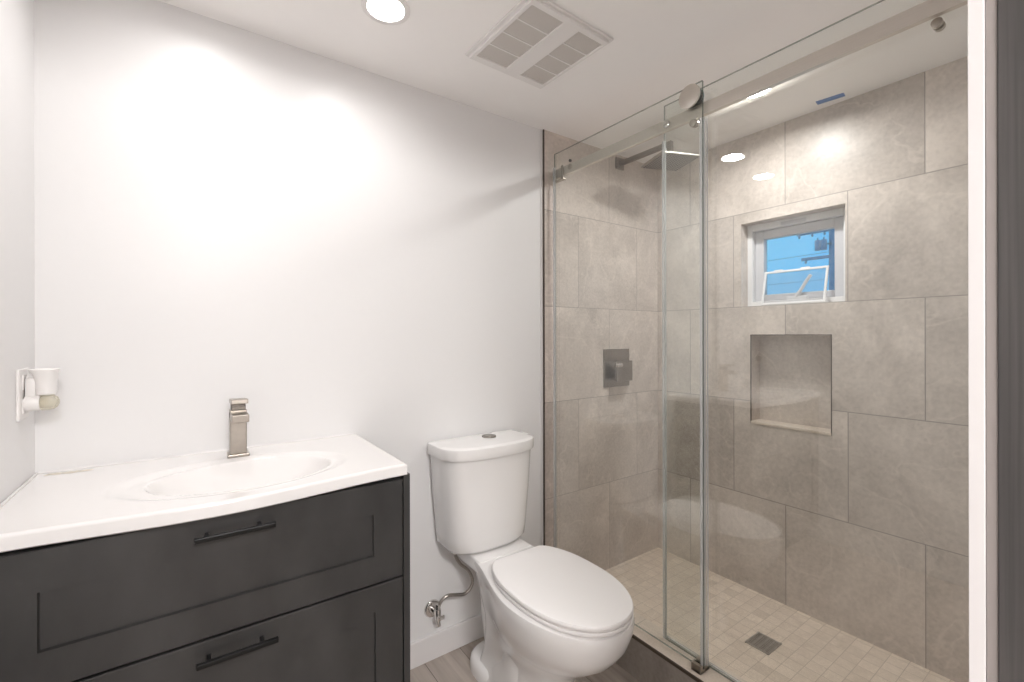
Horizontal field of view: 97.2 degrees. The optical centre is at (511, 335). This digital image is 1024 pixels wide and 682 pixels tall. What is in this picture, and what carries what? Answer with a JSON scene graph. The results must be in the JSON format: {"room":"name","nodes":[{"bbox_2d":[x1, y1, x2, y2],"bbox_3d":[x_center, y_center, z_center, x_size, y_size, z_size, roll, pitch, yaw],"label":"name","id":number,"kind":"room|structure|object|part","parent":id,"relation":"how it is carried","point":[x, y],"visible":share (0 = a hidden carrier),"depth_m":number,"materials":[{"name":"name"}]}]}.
{"room":"bathroom","nodes":[
{"label":"bathroom","id":0,"kind":"room"},
{"bbox_2d":[0,0,34,503],"bbox_3d":[-0.748,0.154,0.419,0.100,2.283,1.650,0,0,-35],"label":"wall","id":1,"kind":"structure","parent":0,"point":[17,232],"depth_m":1.00,"materials":[{"name":"paint"}]},
{"bbox_2d":[16,368,28,421],"bbox_3d":[-1.117,0.133,1.030,0.008,0.115,0.076,0,0,-35],"label":"wall plate","id":2,"kind":"object","parent":1,"relation":"attached to","point":[21,374],"visible":0.88,"depth_m":1.01,"materials":[{"name":"white plastic"}]},
{"bbox_2d":[22,374,27,389],"bbox_3d":[-1.115,0.107,1.032,0.004,0.034,0.034,0,0,-35],"label":"receptacle","id":3,"kind":"object","parent":2,"relation":"attached to","point":[24,376],"depth_m":1.02,"materials":[{"name":"white plastic"}]},
{"bbox_2d":[22,399,27,413],"bbox_3d":[-1.115,0.161,1.032,0.004,0.034,0.034,0,0,-35],"label":"receptacle","id":4,"kind":"object","parent":2,"relation":"attached to","point":[23,411],"depth_m":1.02,"materials":[{"name":"white plastic"}]},
{"bbox_2d":[23,368,59,411],"bbox_3d":[-1.090,0.125,1.049,0.057,0.097,0.054,0,0,-35],"label":"air freshener","id":5,"kind":"object","parent":2,"relation":"attached to","point":[44,381],"visible":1,"depth_m":1.03,"materials":[{"name":"white plastic"}]},
{"bbox_2d":[34,0,657,642],"bbox_3d":[-0.192,0.153,1.881,2.700,2.283,0.110,0,0,-35],"label":"wall","id":6,"kind":"structure","parent":0,"point":[223,212],"depth_m":1.52,"materials":[{"name":"paint"}]},
{"bbox_2d":[410,613,483,669],"bbox_3d":[-0.192,1.197,1.817,0.826,0.095,0.013,0,0,-35],"label":"baseboard","id":7,"kind":"structure","parent":6,"relation":"attached to","point":[423,650],"depth_m":1.76,"materials":[{"name":"paint"}]},
{"bbox_2d":[424,553,473,626],"bbox_3d":[-0.239,0.948,1.742,0.182,0.294,0.083,0,0,-35],"label":"supply valve","id":8,"kind":"object","parent":6,"relation":"attached to","point":[432,608],"visible":0.94,"depth_m":1.73,"materials":[{"name":"silver metal"}]},
{"bbox_3d":[-0.269,1.052,1.686,0.030,0.016,0.021,0,0,-35],"label":"valve handle","id":9,"kind":"part","parent":8,"relation":"part of","materials":[{"name":"silver metal"}]},
{"bbox_2d":[540,129,542,544],"bbox_3d":[0.135,0.104,2.057,0.012,2.088,0.004,0,0,-35],"label":"strip","id":10,"kind":"object","parent":6,"relation":"attached to","point":[541,130],"visible":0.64,"depth_m":2.05,"materials":[{"name":"paint"}]},
{"bbox_2d":[543,129,544,544],"bbox_3d":[0.145,0.152,2.059,0.005,2.183,0.012,0,0,-35],"label":"strip","id":11,"kind":"object","parent":6,"relation":"attached to","point":[543,129],"visible":0.64,"depth_m":2.06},
{"bbox_2d":[603,349,631,387],"bbox_3d":[0.559,0.166,2.303,0.190,0.194,0.074,0,0,-35],"label":"mixer valve","id":12,"kind":"object","parent":6,"relation":"attached to","point":[617,366],"visible":1,"depth_m":2.30,"materials":[{"name":"silver metal"}]},
{"bbox_3d":[0.533,0.148,2.256,0.037,0.020,0.020,0,0,-23],"label":"knob","id":13,"kind":"part","parent":12,"relation":"part of","materials":[{"name":"silver metal"}]},
{"bbox_3d":[0.569,0.179,2.288,0.114,0.102,0.014,0,0,-35],"label":"handle","id":14,"kind":"part","parent":12,"relation":"part of","materials":[{"name":"silver metal"}]},
{"bbox_2d":[615,140,700,170],"bbox_3d":[0.700,-0.863,2.189,0.214,0.119,0.410,0,0,-21],"label":"shower","id":15,"kind":"object","parent":6,"relation":"attached to","point":[674,161],"visible":0.98,"depth_m":2.11,"materials":[{"name":"silver metal"}]},
{"bbox_3d":[0.652,-0.869,2.213,0.020,0.067,0.309,0,0,-35],"label":"arm","id":16,"kind":"part","parent":15,"relation":"part of","materials":[{"name":"silver metal"}]},
{"bbox_2d":[553,0,967,182],"bbox_3d":[0.636,-0.742,1.470,0.029,0.074,1.522,0,0,-35],"label":"shower rail","id":17,"kind":"object","parent":6,"relation":"attached to","point":[928,10],"visible":0.98,"depth_m":1.26,"materials":[{"name":"silver metal"}]},
{"bbox_2d":[554,80,703,668],"bbox_3d":[0.416,0.126,1.764,0.039,1.910,0.748,0,0,-35],"label":"sliding door","id":18,"kind":"structure","parent":17,"relation":"hanging from","point":[691,96],"depth_m":1.49,"materials":[{"name":"clear glass"}]},
{"bbox_2d":[410,637,639,681],"bbox_3d":[0.085,1.274,-0.003,2.532,0.060,3.500,0,0,-35],"label":"floor","id":19,"kind":"structure","parent":0,"point":[453,666],"depth_m":1.67,"materials":[{"name":"brown wood"}]},
{"bbox_2d":[0,472,409,681],"bbox_3d":[-0.717,0.808,1.153,0.792,0.874,0.480,0,0,-35],"label":"vanity cabinet","id":20,"kind":"object","parent":19,"relation":"on","point":[316,588],"visible":0.91,"depth_m":0.97,"materials":[{"name":"grey paint"}]},
{"bbox_2d":[0,433,406,552],"bbox_3d":[-0.721,0.407,1.148,0.786,0.137,0.493,0,0,-35],"label":"sink","id":21,"kind":"object","parent":20,"relation":"in","point":[71,504],"visible":0.89,"depth_m":1.06,"materials":[{"name":"ceramic"}]},
{"bbox_2d":[226,398,249,458],"bbox_3d":[-0.770,0.260,1.272,0.054,0.168,0.112,0,0,-35],"label":"faucet","id":22,"kind":"object","parent":21,"relation":"on","point":[238,414],"visible":1,"depth_m":1.28,"materials":[{"name":"silver metal"}]},
{"bbox_3d":[-0.787,0.339,1.296,0.054,0.008,0.054,0,0,-35],"label":"plate","id":23,"kind":"part","parent":22,"relation":"part of","materials":[{"name":"silver metal"}]},
{"bbox_3d":[-0.775,0.185,1.279,0.041,0.018,0.083,0,0,-35],"label":"lever","id":24,"kind":"part","parent":22,"relation":"part of","materials":[{"name":"silver metal"}]},
{"bbox_3d":[-0.768,0.227,1.269,0.041,0.021,0.104,0,0,-35],"label":"spout","id":25,"kind":"part","parent":22,"relation":"part of","materials":[{"name":"silver metal"}]},
{"bbox_3d":[-0.585,0.419,0.959,0.148,0.010,0.010,0,0,-35],"label":"handle","id":26,"kind":"part","parent":20,"relation":"part of","materials":[{"name":"black metal"}]},
{"bbox_3d":[-0.603,0.885,0.989,0.756,0.484,0.019,0,0,-35],"label":"drawer","id":27,"kind":"part","parent":20,"relation":"part of","materials":[{"name":"grey paint"}]},
{"bbox_3d":[-0.581,0.676,0.961,0.150,0.010,0.010,0,0,-35],"label":"handle","id":28,"kind":"part","parent":20,"relation":"part of","materials":[{"name":"black metal"}]},
{"bbox_3d":[-0.410,0.807,1.390,0.018,0.874,0.449,0,0,-35],"label":"panel","id":29,"kind":"part","parent":20,"relation":"part of","materials":[{"name":"grey paint"}]},
{"bbox_2d":[427,429,634,681],"bbox_3d":[0.064,0.835,1.522,0.411,0.874,0.768,0,0,-35],"label":"toilet","id":30,"kind":"object","parent":19,"relation":"on","point":[549,614],"visible":1,"depth_m":1.52,"materials":[{"name":"white ceramic"}]},
{"bbox_3d":[-0.097,0.425,1.748,0.411,0.045,0.212,0,0,-35],"label":"tank lid","id":31,"kind":"part","parent":30,"relation":"part of","materials":[{"name":"white ceramic"}]},
{"bbox_3d":[-0.099,0.624,1.751,0.392,0.354,0.194,0,0,-35],"label":"tank","id":32,"kind":"part","parent":30,"relation":"part of","materials":[{"name":"white ceramic"}]},
{"bbox_3d":[0.158,0.797,1.413,0.332,0.014,0.478,0,0,-35],"label":"seat","id":33,"kind":"part","parent":30,"relation":"part of","materials":[{"name":"plastic"}]},
{"bbox_3d":[0.158,0.779,1.413,0.333,0.020,0.479,0,0,-35],"label":"lid","id":34,"kind":"part","parent":30,"relation":"part of","materials":[{"name":"plastic"}]},
{"bbox_2d":[616,611,746,681],"bbox_3d":[0.638,1.167,1.470,0.120,0.150,1.522,0,0,-35],"label":"shower curb","id":35,"kind":"object","parent":19,"relation":"on","point":[647,659],"visible":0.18,"depth_m":1.58,"materials":[{"name":"tile"}]},
{"bbox_2d":[691,655,708,674],"bbox_3d":[0.617,1.079,1.479,0.051,0.027,0.034,0,0,-35],"label":"floor guide","id":36,"kind":"object","parent":35,"relation":"on","point":[696,665],"visible":1,"depth_m":1.47,"materials":[{"name":"silver metal"}]},
{"bbox_2d":[663,0,945,681],"bbox_3d":[0.813,0.132,1.242,0.051,1.919,0.946,0,0,-35],"label":"fixed glass panel","id":37,"kind":"object","parent":35,"relation":"on","point":[938,24],"visible":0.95,"depth_m":1.62,"materials":[{"name":"clear glass"}]},
{"bbox_2d":[159,0,967,163],"bbox_3d":[0.489,-0.990,0.287,3.533,0.100,3.500,0,0,-35],"label":"ceiling","id":38,"kind":"structure","parent":0,"point":[658,48],"depth_m":1.50,"materials":[{"name":"paint"}]},
{"bbox_2d":[361,0,409,24],"bbox_3d":[-0.361,-0.936,1.293,0.136,0.004,0.136,0,0,-35],"label":"recessed light","id":39,"kind":"object","parent":38,"relation":"in","point":[387,12],"visible":1,"depth_m":1.30,"materials":[{"name":"white plastic"}]},
{"bbox_2d":[465,0,612,88],"bbox_3d":[0.083,-0.931,1.464,0.336,0.016,0.348,0,0,-37],"label":"exhaust fan","id":40,"kind":"object","parent":38,"relation":"attached to","point":[536,42],"visible":1,"depth_m":1.43,"materials":[{"name":"white plastic"}]},
{"bbox_3d":[0.018,-0.931,1.412,0.122,0.004,0.286,0,0,-37],"label":"perforated panel","id":41,"kind":"part","parent":40,"relation":"part of","materials":[{"name":"white plastic"}]},
{"bbox_3d":[0.159,-0.931,1.518,0.108,0.004,0.286,0,0,-37],"label":"perforated panel","id":42,"kind":"part","parent":40,"relation":"part of","materials":[{"name":"white plastic"}]},
{"bbox_2d":[744,87,774,99],"bbox_3d":[0.933,-0.939,1.732,0.136,0.004,0.136,0,0,-35],"label":"recessed light","id":43,"kind":"object","parent":38,"relation":"in","point":[766,92],"visible":0.3,"depth_m":1.76,"materials":[{"name":"white plastic"}]},
{"bbox_2d":[816,93,844,104],"bbox_3d":[1.264,-0.941,1.792,0.034,0.001,0.092,0,0,-43],"label":"tape","id":44,"kind":"object","parent":38,"relation":"attached to","point":[834,97],"visible":1,"depth_m":1.79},
{"bbox_2d":[605,547,954,681],"bbox_3d":[0.942,1.244,1.686,0.801,0.115,1.540,0,0,-35],"label":"floor","id":45,"kind":"structure","parent":0,"point":[811,649],"depth_m":1.83,"materials":[{"name":"tile"}]},
{"bbox_2d":[745,631,781,654],"bbox_3d":[0.970,1.185,1.740,0.105,0.003,0.089,0,0,-35],"label":"floor drain","id":46,"kind":"object","parent":45,"relation":"on","point":[760,641],"visible":1,"depth_m":1.74,"materials":[{"name":"metal"}]},
{"bbox_2d":[657,56,968,681],"bbox_3d":[1.322,0.150,1.958,0.163,2.183,1.540,0,0,-35],"label":"wall","id":47,"kind":"structure","parent":0,"point":[836,485],"depth_m":1.80,"materials":[{"name":"tile"}]},
{"bbox_2d":[761,265,828,304],"bbox_3d":[1.244,-0.221,1.994,0.046,0.161,0.260,0,0,-35],"label":"screen frame","id":48,"kind":"object","parent":47,"relation":"on","point":[827,266],"visible":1,"depth_m":1.98,"materials":[{"name":"plastic"}]},
{"bbox_2d":[747,207,844,305],"bbox_3d":[1.286,-0.334,2.029,0.076,0.390,0.418,0,0,-35],"label":"window","id":49,"kind":"structure","parent":47,"relation":"in","point":[758,235],"depth_m":2.02,"materials":[{"name":"plastic"}]},
{"bbox_3d":[0.749,0.151,0.557,2.700,2.183,0.120,0,0,-35],"label":"wall","id":50,"kind":"structure","parent":0,"visible":0},
{"bbox_2d":[968,0,985,681],"bbox_3d":[0.428,0.212,0.408,0.070,2.062,0.010,0,0,-35],"label":"door frame","id":51,"kind":"structure","parent":50,"relation":"attached to","point":[976,8],"depth_m":0.39,"materials":[{"name":"paint"}]},
{"bbox_2d":[985,0,998,681],"bbox_3d":[0.444,0.213,0.340,0.016,2.060,0.120,0,0,-35],"label":"door stop","id":52,"kind":"object","parent":50,"relation":"attached to","point":[991,38],"visible":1,"depth_m":0.38,"materials":[{"name":"paint"}]},
{"bbox_2d":[997,0,1023,681],"bbox_3d":[0.661,0.211,0.062,0.051,2.038,0.815,0,0,-35],"label":"door","id":53,"kind":"structure","parent":50,"relation":"in","point":[1010,13],"depth_m":0.37,"materials":[{"name":"grey wood"}]},
{"label":"outside","id":54,"kind":"structure","parent":0,"visible":0},
{"bbox_3d":[26.569,1.544,25.021,67.700,0.100,90.000,0,0,-35],"label":"ground","id":55,"kind":"structure","parent":54,"visible":0},
{"bbox_2d":[797,229,834,289],"bbox_3d":[15.803,-2.436,22.517,0.620,7.900,2.820,0,0,-35],"label":"utility pole","id":56,"kind":"object","parent":55,"relation":"on","point":[819,244],"visible":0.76,"depth_m":22.40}
]}

